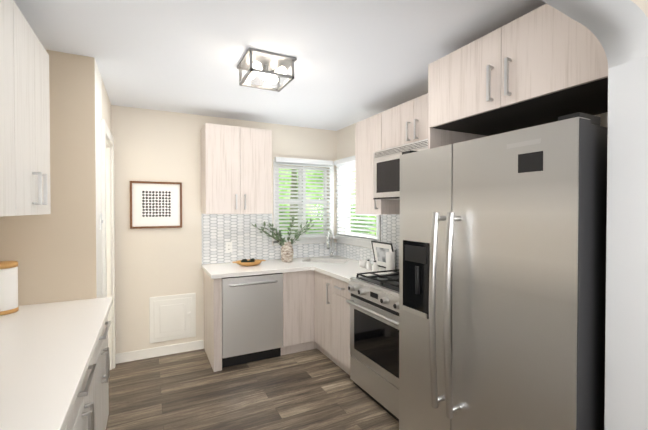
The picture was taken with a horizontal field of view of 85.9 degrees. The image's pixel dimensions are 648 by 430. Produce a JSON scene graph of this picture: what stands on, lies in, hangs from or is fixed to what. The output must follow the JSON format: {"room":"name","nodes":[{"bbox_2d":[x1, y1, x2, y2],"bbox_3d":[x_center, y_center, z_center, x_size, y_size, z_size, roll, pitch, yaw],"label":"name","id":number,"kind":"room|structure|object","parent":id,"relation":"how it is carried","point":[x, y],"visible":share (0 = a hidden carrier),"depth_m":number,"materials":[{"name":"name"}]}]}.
{"room":"kitchen","nodes":[
{"label":"kitchen","id":0,"kind":"room"},
{"bbox_2d":[0,50,111,305],"bbox_3d":[-2.039,0.213,2.756,0.530,2.530,1.180,0,1,-27],"label":"wall","id":1,"kind":"structure","parent":0,"point":[56,254],"depth_m":2.28,"materials":[{"name":"paint"}]},
{"bbox_2d":[100,214,102,229],"bbox_3d":[-1.629,0.056,2.553,0.018,0.116,0.072,0,1,-27],"label":"switch plate","id":2,"kind":"object","parent":1,"relation":"attached to","point":[101,221],"visible":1,"depth_m":2.54,"materials":[{"name":"white plastic"}]},
{"bbox_2d":[101,119,115,369],"bbox_3d":[-1.913,0.378,2.968,0.164,2.195,0.830,0,1,-27],"label":"door frame","id":3,"kind":"structure","parent":1,"relation":"attached to","point":[108,223],"depth_m":3.26,"materials":[{"name":"white"}]},
{"bbox_2d":[111,105,336,353],"bbox_3d":[-0.982,0.196,4.035,2.790,2.530,0.150,0,1,-27],"label":"wall","id":4,"kind":"structure","parent":0,"point":[156,145],"depth_m":3.60,"materials":[{"name":"paint"}]},
{"bbox_2d":[130,181,181,228],"bbox_3d":[-1.710,-0.092,3.562,0.480,0.474,0.028,0,1,-27],"label":"picture frame","id":5,"kind":"object","parent":4,"relation":"attached to","point":[155,204],"visible":1,"depth_m":3.56,"materials":[{"name":"brown wood"}]},
{"bbox_2d":[116,340,203,363],"bbox_3d":[-1.677,1.419,3.603,0.825,0.095,0.021,0,1,-27],"label":"baseboard","id":6,"kind":"structure","parent":4,"relation":"attached to","point":[156,352],"depth_m":3.58,"materials":[{"name":"white wood"}]},
{"bbox_2d":[149,293,195,342],"bbox_3d":[-1.574,1.085,3.639,0.445,0.470,0.040,0,1,-27],"label":"access panel","id":7,"kind":"object","parent":4,"relation":"attached to","point":[172,317],"visible":1,"depth_m":3.64,"materials":[{"name":"white paint"}]},
{"bbox_2d":[201,123,271,213],"bbox_3d":[-0.939,-0.454,3.747,0.685,0.903,0.382,0,1,-27],"label":"upper cabinet","id":8,"kind":"object","parent":4,"relation":"attached to","point":[236,169],"visible":1,"depth_m":3.60,"materials":[{"name":"laminate"}]},
{"bbox_2d":[202,214,335,263],"bbox_3d":[-0.585,0.268,4.146,1.658,0.549,0.008,0,1,-27],"label":"backsplash","id":9,"kind":"structure","parent":4,"relation":"attached to","point":[244,236],"depth_m":3.97,"materials":[{"name":"tile"}]},
{"bbox_2d":[226,242,231,252],"bbox_3d":[-1.062,0.373,3.897,0.072,0.116,0.008,0,1,-27],"label":"electrical outlet plate","id":10,"kind":"object","parent":9,"relation":"attached to","point":[228,247],"visible":1,"depth_m":3.89,"materials":[{"name":"white plastic"}]},
{"bbox_2d":[272,159,334,244],"bbox_3d":[-0.259,-0.143,4.340,0.820,1.020,0.150,0,1,-27],"label":"window","id":11,"kind":"structure","parent":4,"relation":"in","point":[304,240],"depth_m":4.36,"materials":[{"name":"white"}]},
{"bbox_2d":[274,157,332,237],"bbox_3d":[-0.234,-0.192,4.254,0.757,0.950,0.065,0,1,-27],"label":"window blinds","id":12,"kind":"object","parent":11,"relation":"attached to","point":[299,161],"visible":0.9,"depth_m":4.24,"materials":[{"name":"white plastic"}]},
{"bbox_2d":[106,348,398,429],"bbox_3d":[0.017,1.530,1.067,5.200,0.060,6.380,0,1,-27],"label":"floor","id":13,"kind":"structure","parent":0,"point":[314,389],"depth_m":2.82,"materials":[{"name":"brown wood"}]},
{"bbox_2d":[65,409,72,429],"bbox_3d":[-0.956,1.068,0.700,0.592,0.872,0.788,0,1,-27],"label":"base cabinet","id":14,"kind":"object","parent":13,"relation":"on","point":[69,426],"depth_m":1.23,"materials":[{"name":"white laminate"}]},
{"bbox_2d":[0,297,112,429],"bbox_3d":[-1.247,0.602,1.302,0.623,0.040,2.136,0,1,-27],"label":"countertop","id":15,"kind":"structure","parent":14,"relation":"on","point":[47,350],"depth_m":1.40,"materials":[{"name":"white stone"}]},
{"bbox_2d":[0,261,18,315],"bbox_3d":[-1.870,0.427,2.015,0.154,0.290,0.154,0,1,-27],"label":"canister","id":16,"kind":"object","parent":15,"relation":"on","point":[8,287],"visible":1,"depth_m":1.99,"materials":[{"name":"white ceramic"}]},
{"bbox_2d":[73,346,96,429],"bbox_3d":[-1.274,1.060,1.328,0.592,0.872,0.620,0,1,-27],"label":"base cabinet","id":17,"kind":"object","parent":13,"relation":"on","point":[90,410],"depth_m":1.49,"materials":[{"name":"white laminate"}]},
{"bbox_2d":[97,317,109,429],"bbox_3d":[-1.577,1.052,1.928,0.592,0.872,0.726,0,1,-27],"label":"base cabinet","id":18,"kind":"object","parent":13,"relation":"on","point":[103,351],"depth_m":2.05,"materials":[{"name":"white laminate"}]},
{"bbox_2d":[204,272,287,371],"bbox_3d":[-0.854,1.029,3.671,0.700,0.872,0.630,0,1,-27],"label":"base cabinet","id":19,"kind":"object","parent":13,"relation":"on","point":[212,287],"depth_m":3.35,"materials":[{"name":"laminate"}]},
{"bbox_2d":[222,273,282,367],"bbox_3d":[-0.810,1.031,3.648,0.598,0.871,0.657,0,1,-27],"label":"dishwasher","id":20,"kind":"object","parent":13,"relation":"on","point":[252,318],"visible":0.92,"depth_m":3.39,"materials":[{"name":"silver metal"}]},
{"bbox_2d":[312,270,350,374],"bbox_3d":[0.320,1.031,3.515,0.638,0.872,0.790,0,1,-27],"label":"base cabinet","id":21,"kind":"object","parent":13,"relation":"on","point":[316,309],"depth_m":3.35,"materials":[{"name":"laminate"}]},
{"bbox_2d":[201,230,398,282],"bbox_3d":[-0.274,0.499,3.538,1.672,0.587,1.378,0,1,-27],"label":"countertop","id":22,"kind":"structure","parent":21,"relation":"on","point":[341,268],"depth_m":3.59,"materials":[{"name":"white stone"}]},
{"bbox_2d":[232,258,265,265],"bbox_3d":[-0.800,0.512,3.723,0.345,0.074,0.219,0,1,-27],"label":"bowl","id":23,"kind":"object","parent":22,"relation":"on","point":[248,262],"visible":1,"depth_m":3.67,"materials":[{"name":"brown wood"}]},
{"bbox_2d":[252,216,314,261],"bbox_3d":[-0.412,0.286,3.959,0.822,0.519,0.284,0,1,-27],"label":"vase","id":24,"kind":"object","parent":22,"relation":"on","point":[287,254],"visible":1,"depth_m":3.94,"materials":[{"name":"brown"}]},
{"bbox_2d":[308,261,343,262],"bbox_3d":[0.019,0.686,4.100,0.597,0.199,0.597,0,1,-27],"label":"sink","id":25,"kind":"object","parent":22,"relation":"in","point":[308,261],"depth_m":4.24,"materials":[{"name":"white ceramic"}]},
{"bbox_2d":[326,230,336,257],"bbox_3d":[0.080,0.369,4.258,0.179,0.347,0.160,0,1,-27],"label":"faucet","id":26,"kind":"object","parent":22,"relation":"on","point":[331,250],"depth_m":4.31,"materials":[{"name":"silver metal"}]},
{"bbox_2d":[359,260,366,267],"bbox_3d":[0.404,0.515,3.614,0.080,0.070,0.080,0,1,-27],"label":"cup","id":27,"kind":"object","parent":22,"relation":"on","point":[362,263],"visible":0.94,"depth_m":3.58,"materials":[{"name":"white ceramic"}]},
{"bbox_2d":[366,259,370,269],"bbox_3d":[0.440,0.503,3.453,0.054,0.100,0.054,0,1,-27],"label":"bottle","id":28,"kind":"object","parent":22,"relation":"on","point":[368,265],"visible":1,"depth_m":3.43,"materials":[{"name":"white ceramic"}]},
{"bbox_2d":[372,261,377,271],"bbox_3d":[0.494,0.504,3.368,0.054,0.100,0.054,0,1,-27],"label":"bottle","id":29,"kind":"object","parent":22,"relation":"on","point":[374,267],"visible":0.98,"depth_m":3.35,"materials":[{"name":"white ceramic"}]},
{"bbox_2d":[371,241,395,269],"bbox_3d":[0.601,0.416,3.522,0.066,0.266,0.340,0,1,-27],"label":"photo frame","id":30,"kind":"object","parent":22,"relation":"on","point":[380,249],"visible":0.62,"depth_m":3.55,"materials":[{"name":"black plastic"}]},
{"bbox_2d":[386,252,394,272],"bbox_3d":[0.633,0.460,3.314,0.087,0.190,0.088,0,1,-27],"label":"utensil crock","id":31,"kind":"object","parent":22,"relation":"on","point":[390,260],"visible":0.77,"depth_m":3.28,"materials":[{"name":"white ceramic"}]},
{"bbox_2d":[346,269,398,421],"bbox_3d":[0.641,0.996,2.804,0.673,0.962,0.762,0,1,-27],"label":"range","id":32,"kind":"object","parent":13,"relation":"on","point":[373,301],"visible":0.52,"depth_m":2.69,"materials":[{"name":"silver metal"}]},
{"bbox_2d":[428,128,486,148],"bbox_3d":[0.929,0.469,2.349,0.597,2.028,0.019,0,1,-27],"label":"panel","id":33,"kind":"object","parent":13,"relation":"on","point":[438,137],"visible":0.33,"depth_m":2.25,"materials":[{"name":"laminate"}]},
{"bbox_2d":[399,112,607,429],"bbox_3d":[0.990,0.564,1.809,0.922,1.853,0.962,0,1,-27],"label":"fridge","id":34,"kind":"object","parent":13,"relation":"on","point":[502,284],"visible":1,"depth_m":1.45,"materials":[{"name":"grey metal"}]},
{"bbox_2d":[14,0,545,130],"bbox_3d":[0.017,-1.070,1.033,5.200,0.080,6.380,0,1,-27],"label":"ceiling","id":35,"kind":"structure","parent":0,"point":[356,61],"depth_m":2.16,"materials":[{"name":"paint"}]},
{"bbox_2d":[237,48,296,91],"bbox_3d":[-0.401,-0.979,2.403,0.324,0.136,0.324,0,1,-27],"label":"ceiling light","id":36,"kind":"object","parent":35,"relation":"attached to","point":[273,67],"visible":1,"depth_m":2.34,"materials":[{"name":"glass"}]},
{"bbox_2d":[337,96,607,256],"bbox_3d":[0.981,0.209,3.078,0.150,2.530,3.330,0,1,-27],"label":"wall","id":37,"kind":"structure","parent":0,"point":[345,142],"depth_m":4.31,"materials":[{"name":"paint"}]},
{"bbox_2d":[335,163,380,247],"bbox_3d":[0.415,-0.140,4.082,0.150,1.020,0.940,0,1,-27],"label":"window","id":38,"kind":"structure","parent":37,"relation":"in","point":[362,243],"depth_m":4.16,"materials":[{"name":"white"}]},
{"bbox_2d":[334,155,377,240],"bbox_3d":[0.348,-0.189,4.019,0.065,0.950,0.860,0,1,-27],"label":"window blinds","id":39,"kind":"object","parent":38,"relation":"attached to","point":[344,161],"visible":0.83,"depth_m":4.13,"materials":[{"name":"white plastic"}]},
{"bbox_2d":[336,214,399,268],"bbox_3d":[0.663,0.276,3.528,0.008,0.549,2.218,0,1,-27],"label":"backsplash","id":40,"kind":"structure","parent":37,"relation":"attached to","point":[390,228],"depth_m":3.61,"materials":[{"name":"tile"}]},
{"bbox_2d":[355,112,399,214],"bbox_3d":[0.546,-0.449,3.340,0.377,0.903,0.435,0,1,-27],"label":"upper cabinet","id":41,"kind":"object","parent":37,"relation":"attached to","point":[368,137],"visible":0.58,"depth_m":3.27,"materials":[{"name":"laminate"}]},
{"bbox_2d":[382,93,427,149],"bbox_3d":[0.834,-0.713,2.766,0.377,0.358,0.834,0,1,-27],"label":"upper cabinet","id":42,"kind":"object","parent":37,"relation":"attached to","point":[405,123],"visible":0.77,"depth_m":2.78,"materials":[{"name":"laminate"}]},
{"bbox_2d":[373,139,427,199],"bbox_3d":[0.789,-0.328,2.749,0.476,0.411,0.826,0,1,-27],"label":"microwave","id":43,"kind":"object","parent":42,"relation":"attached to","point":[386,174],"visible":0.35,"depth_m":2.83,"materials":[{"name":"silver metal"}]},
{"bbox_2d":[428,3,607,135],"bbox_3d":[1.140,-0.740,1.876,0.632,0.401,1.024,0,1,-27],"label":"upper cabinet","id":44,"kind":"object","parent":37,"relation":"attached to","point":[546,63],"visible":0.88,"depth_m":1.71,"materials":[{"name":"laminate"}]},
{"bbox_2d":[542,0,647,429],"bbox_3d":[0.677,0.236,0.984,3.780,2.530,0.134,0,1,-27],"label":"wall","id":45,"kind":"structure","parent":0,"point":[618,29],"depth_m":1.15,"materials":[{"name":"paint"}]},
{"bbox_3d":[-0.969,0.251,-0.114,0.150,2.530,5.190,0,1,-27],"label":"wall","id":46,"kind":"structure","parent":0,"visible":0},
{"bbox_2d":[0,0,19,216],"bbox_3d":[-1.243,-0.436,0.976,0.347,0.895,0.880,0,1,-27],"label":"upper cabinet","id":47,"kind":"object","parent":46,"relation":"attached to","point":[9,11],"depth_m":1.40,"materials":[{"name":"white laminate"}]},
{"bbox_2d":[20,11,50,215],"bbox_3d":[-1.574,-0.445,1.632,0.347,0.895,0.590,0,1,-27],"label":"upper cabinet","id":48,"kind":"object","parent":46,"relation":"attached to","point":[24,131],"depth_m":1.68,"materials":[{"name":"white laminate"}]},
{"label":"outside","id":49,"kind":"structure","parent":0,"visible":0},
{"bbox_2d":[279,169,375,236],"bbox_3d":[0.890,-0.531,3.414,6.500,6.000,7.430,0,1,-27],"label":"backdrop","id":50,"kind":"structure","parent":49,"point":[368,232],"depth_m":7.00,"materials":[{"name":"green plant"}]}
]}

